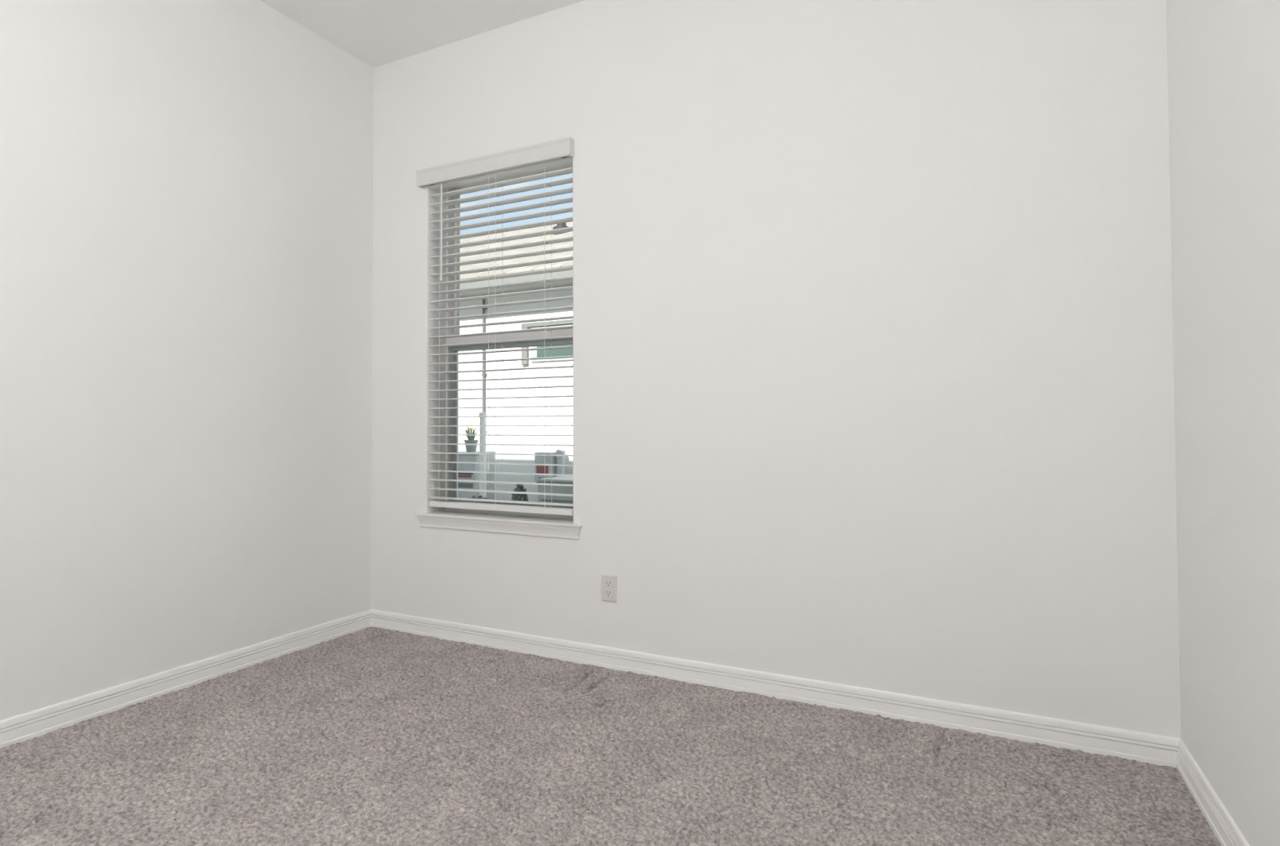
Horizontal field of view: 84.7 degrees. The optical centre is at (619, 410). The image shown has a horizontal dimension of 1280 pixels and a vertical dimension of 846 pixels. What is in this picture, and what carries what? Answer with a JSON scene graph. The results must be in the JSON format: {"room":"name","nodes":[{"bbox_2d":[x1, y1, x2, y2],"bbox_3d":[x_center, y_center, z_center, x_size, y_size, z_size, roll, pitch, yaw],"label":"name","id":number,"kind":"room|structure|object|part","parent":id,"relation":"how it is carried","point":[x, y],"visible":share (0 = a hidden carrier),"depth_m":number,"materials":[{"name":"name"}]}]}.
{"room":"empty bedroom","nodes":[
{"label":"empty bedroom","id":0,"kind":"room"},
{"bbox_2d":[0,0,373,720],"bbox_3d":[-2.076,-0.265,1.890,0.120,3.050,3.550,-1,-1,27],"label":"wall","id":1,"kind":"structure","parent":0,"point":[186,186],"depth_m":2.59,"materials":[{"name":"white paint"}]},
{"bbox_2d":[0,608,370,748],"bbox_3d":[-2.014,0.985,1.832,0.014,0.108,3.550,-1,-1,27],"label":"baseboard","id":2,"kind":"structure","parent":1,"relation":"attached to","point":[23,727],"depth_m":2.54,"materials":[{"name":"white paint"}]},
{"bbox_2d":[259,0,583,67],"bbox_3d":[-0.606,-1.763,1.224,3.141,0.030,3.650,-1,-1,27],"label":"ceiling","id":3,"kind":"structure","parent":0,"point":[377,33],"depth_m":3.07,"materials":[{"name":"white paint"}]},
{"bbox_2d":[0,626,1220,845],"bbox_3d":[-0.622,1.013,1.118,3.141,0.073,3.550,-1,-1,27],"label":"floor","id":4,"kind":"structure","parent":0,"point":[369,735],"depth_m":1.98,"materials":[{"name":"beige carpet"}]},
{"bbox_2d":[370,0,1181,738],"bbox_3d":[0.234,-0.220,2.824,3.381,2.990,0.220,-1,-1,27],"label":"wall","id":5,"kind":"structure","parent":0,"point":[873,366],"depth_m":2.43,"materials":[{"name":"white paint"}]},
{"bbox_2d":[415,163,582,539],"bbox_3d":[-0.508,-0.297,3.188,0.886,1.666,0.232,-1,-1,27],"label":"window","id":6,"kind":"structure","parent":5,"relation":"in","point":[553,526],"depth_m":3.24,"materials":[{"name":"white plastic"}]},
{"bbox_3d":[-0.466,-0.712,3.280,0.766,0.778,0.024,-1,-1,27],"label":"sash","id":7,"kind":"part","parent":6,"relation":"part of","materials":[{"name":"white plastic"}]},
{"bbox_2d":[415,136,574,515],"bbox_3d":[-0.558,-0.344,3.123,0.842,1.572,0.099,-1,-1,27],"label":"window blind","id":8,"kind":"object","parent":6,"relation":"attached to","point":[559,152],"visible":0.88,"depth_m":3.11,"materials":[{"name":"white plastic"}]},
{"bbox_3d":[-0.826,-0.307,3.284,0.002,1.490,0.055,-1,-1,27],"label":"ladder cord","id":9,"kind":"part","parent":8,"relation":"part of","materials":[{"name":"white fabric"}]},
{"bbox_3d":[-0.585,-0.401,3.129,0.010,1.330,0.009,-1,-1,27],"label":"lift cord","id":10,"kind":"part","parent":8,"relation":"part of","materials":[{"name":"white fabric"}]},
{"bbox_3d":[-0.541,-0.311,3.138,0.002,1.490,0.055,-1,-1,27],"label":"ladder cord","id":11,"kind":"part","parent":8,"relation":"part of","materials":[{"name":"white fabric"}]},
{"bbox_3d":[-0.533,0.430,3.119,0.778,0.025,0.052,-1,-1,27],"label":"rail","id":12,"kind":"part","parent":8,"relation":"part of","materials":[{"name":"white plastic"}]},
{"bbox_3d":[-0.308,-0.314,3.019,0.002,1.490,0.055,-1,-1,27],"label":"ladder cord","id":13,"kind":"part","parent":8,"relation":"part of","materials":[{"name":"white fabric"}]},
{"bbox_3d":[-0.485,-0.341,3.235,0.766,0.050,0.052,-1,-1,27],"label":"meeting rail","id":14,"kind":"part","parent":6,"relation":"part of","materials":[{"name":"white plastic"}]},
{"bbox_3d":[-0.478,0.065,3.237,0.766,0.762,0.027,-1,-1,27],"label":"sash","id":15,"kind":"part","parent":6,"relation":"part of","materials":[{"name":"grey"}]},
{"bbox_2d":[601,573,617,602],"bbox_3d":[-0.045,0.712,2.819,0.070,0.107,0.008,-1,-1,27],"label":"wall outlet","id":16,"kind":"object","parent":5,"relation":"attached to","point":[609,582],"visible":1,"depth_m":2.81,"materials":[{"name":"white plastic"}]},
{"bbox_2d":[604,589,612,596],"bbox_3d":[-0.046,0.732,2.816,0.034,0.028,0.002,-1,-1,27],"label":"receptacle","id":17,"kind":"object","parent":16,"relation":"attached to","point":[608,593],"depth_m":2.82,"materials":[{"name":"grey plastic"}]},
{"bbox_2d":[604,579,612,586],"bbox_3d":[-0.046,0.693,2.817,0.034,0.028,0.002,-1,-1,27],"label":"receptacle","id":18,"kind":"object","parent":16,"relation":"attached to","point":[608,583],"depth_m":2.82,"materials":[{"name":"grey plastic"}]},
{"bbox_2d":[370,608,1180,767],"bbox_3d":[0.184,0.999,2.693,3.141,0.108,0.014,-1,-1,27],"label":"baseboard","id":19,"kind":"structure","parent":5,"relation":"attached to","point":[1157,749],"depth_m":2.42,"materials":[{"name":"white paint"}]},
{"bbox_2d":[1166,0,1279,845],"bbox_3d":[0.826,-0.304,0.404,0.120,3.050,3.550,-1,-1,27],"label":"wall","id":20,"kind":"structure","parent":0,"point":[1224,55],"depth_m":1.56,"materials":[{"name":"white paint"}]},
{"bbox_2d":[1176,738,1249,845],"bbox_3d":[0.770,0.947,0.407,0.014,0.108,3.550,-1,-1,27],"label":"baseboard","id":21,"kind":"structure","parent":20,"relation":"attached to","point":[1220,820],"depth_m":1.72,"materials":[{"name":"white paint"}]},
{"label":"outside","id":22,"kind":"structure","parent":0,"visible":0},
{"bbox_3d":[0.240,1.498,9.528,21.000,0.150,11.780,-1,-1,27],"label":"ground","id":23,"kind":"structure","parent":22,"visible":0},
{"bbox_2d":[457,451,494,499],"bbox_3d":[-1.440,0.884,6.866,0.324,0.968,0.312,-1,-1,27],"label":"base cabinet","id":24,"kind":"object","parent":23,"relation":"on","point":[461,457],"visible":0.3,"depth_m":6.73,"materials":[{"name":"grey metal"}]},
{"bbox_3d":[-1.507,0.713,6.740,0.240,0.045,0.005,-1,-1,27],"label":"vent panel","id":25,"kind":"part","parent":24,"relation":"part of","materials":[{"name":"grey metal"}]},
{"bbox_2d":[461,422,479,451],"bbox_3d":[-1.468,0.257,6.915,0.174,0.290,0.161,-1,-1,27],"label":"potted plant","id":26,"kind":"object","parent":24,"relation":"on","point":[470,438],"visible":0.88,"depth_m":6.86,"materials":[{"name":"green plant"}]},
{"bbox_3d":[-1.461,0.344,6.894,0.136,0.115,0.134,-1,-1,27],"label":"pot","id":27,"kind":"part","parent":26,"relation":"part of","materials":[{"name":"grey ceramic"}]},
{"bbox_3d":[-1.441,0.411,6.876,0.324,0.020,0.312,-1,-1,27],"label":"lid","id":28,"kind":"part","parent":24,"relation":"part of","materials":[{"name":"grey ceramic"}]},
{"bbox_2d":[466,494,487,498],"bbox_3d":[-1.203,1.029,5.938,0.426,0.642,0.423,-1,-1,27],"label":"shrub","id":29,"kind":"object","parent":23,"relation":"on","point":[480,496],"visible":0.02,"depth_m":5.93,"materials":[{"name":"green plant"}]},
{"bbox_2d":[479,412,487,497],"bbox_3d":[-1.243,0.686,6.359,0.072,1.342,0.071,-1,-1,27],"label":"standpipe","id":30,"kind":"object","parent":23,"relation":"on","point":[482,420],"visible":0.54,"depth_m":6.34,"materials":[{"name":"white plastic"}]},
{"bbox_2d":[457,221,573,502],"bbox_3d":[1.160,-0.849,10.290,16.800,4.572,8.270,-1,-1,27],"label":"house","id":31,"kind":"structure","parent":23,"relation":"on","point":[555,401],"depth_m":7.17,"materials":[{"name":"white paint"}]},
{"bbox_2d":[481,294,487,412],"bbox_3d":[-1.421,-0.092,7.343,0.043,2.241,0.041,-1,-1,27],"label":"conduit","id":32,"kind":"object","parent":31,"relation":"attached to","point":[483,374],"visible":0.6,"depth_m":7.33,"materials":[{"name":"grey metal"}]},
{"bbox_2d":[534,451,556,481],"bbox_3d":[-0.699,0.885,6.859,0.200,0.961,0.204,-1,-1,27],"label":"meter box","id":33,"kind":"object","parent":31,"relation":"attached to","point":[538,459],"visible":0.41,"depth_m":6.78,"materials":[{"name":"grey metal"}]},
{"bbox_3d":[-0.423,-0.685,6.848,1.285,0.420,0.035,-1,-1,27],"label":"window trim","id":34,"kind":"part","parent":31,"relation":"part of","materials":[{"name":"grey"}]},
{"bbox_3d":[-0.414,-0.677,6.838,0.940,0.275,0.005,-1,-1,27],"label":"pane","id":35,"kind":"part","parent":31,"relation":"part of","materials":[{"name":"grey"}]},
{"bbox_2d":[552,222,568,234],"bbox_3d":[-0.782,-2.437,9.391,0.230,0.230,0.226,-1,-1,27],"label":"roof vent","id":36,"kind":"object","parent":31,"relation":"attached to","point":[560,225],"depth_m":9.29,"materials":[{"name":"grey metal"}]},
{"bbox_2d":[510,484,528,501],"bbox_3d":[-0.934,1.013,6.554,0.201,0.697,0.201,-1,-1,27],"label":"shrub","id":37,"kind":"object","parent":23,"relation":"on","point":[520,487],"visible":0.26,"depth_m":6.53,"materials":[{"name":"green plant"}]},
{"bbox_2d":[536,475,573,503],"bbox_3d":[-0.226,0.956,5.933,0.752,0.778,0.594,-1,-1,27],"label":"air conditioner","id":38,"kind":"object","parent":23,"relation":"on","point":[560,479],"visible":0.12,"depth_m":5.78,"materials":[{"name":"grey metal"}]},
{"bbox_3d":[-0.226,0.579,5.942,0.740,0.023,0.580,-1,-1,27],"label":"lid","id":39,"kind":"part","parent":38,"relation":"part of","materials":[{"name":"grey metal"}]},
{"bbox_2d":[541,498,573,502],"bbox_3d":[-0.359,0.959,5.673,0.660,0.562,0.007,-1,-1,27],"label":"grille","id":40,"kind":"object","parent":38,"relation":"attached to","point":[542,500],"depth_m":5.76,"materials":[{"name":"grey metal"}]},
{"bbox_2d":[555,448,565,476],"bbox_3d":[-0.573,0.862,6.777,0.092,1.006,0.091,-1,-1,27],"label":"pipe","id":41,"kind":"object","parent":23,"relation":"on","point":[560,460],"visible":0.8,"depth_m":6.75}
]}

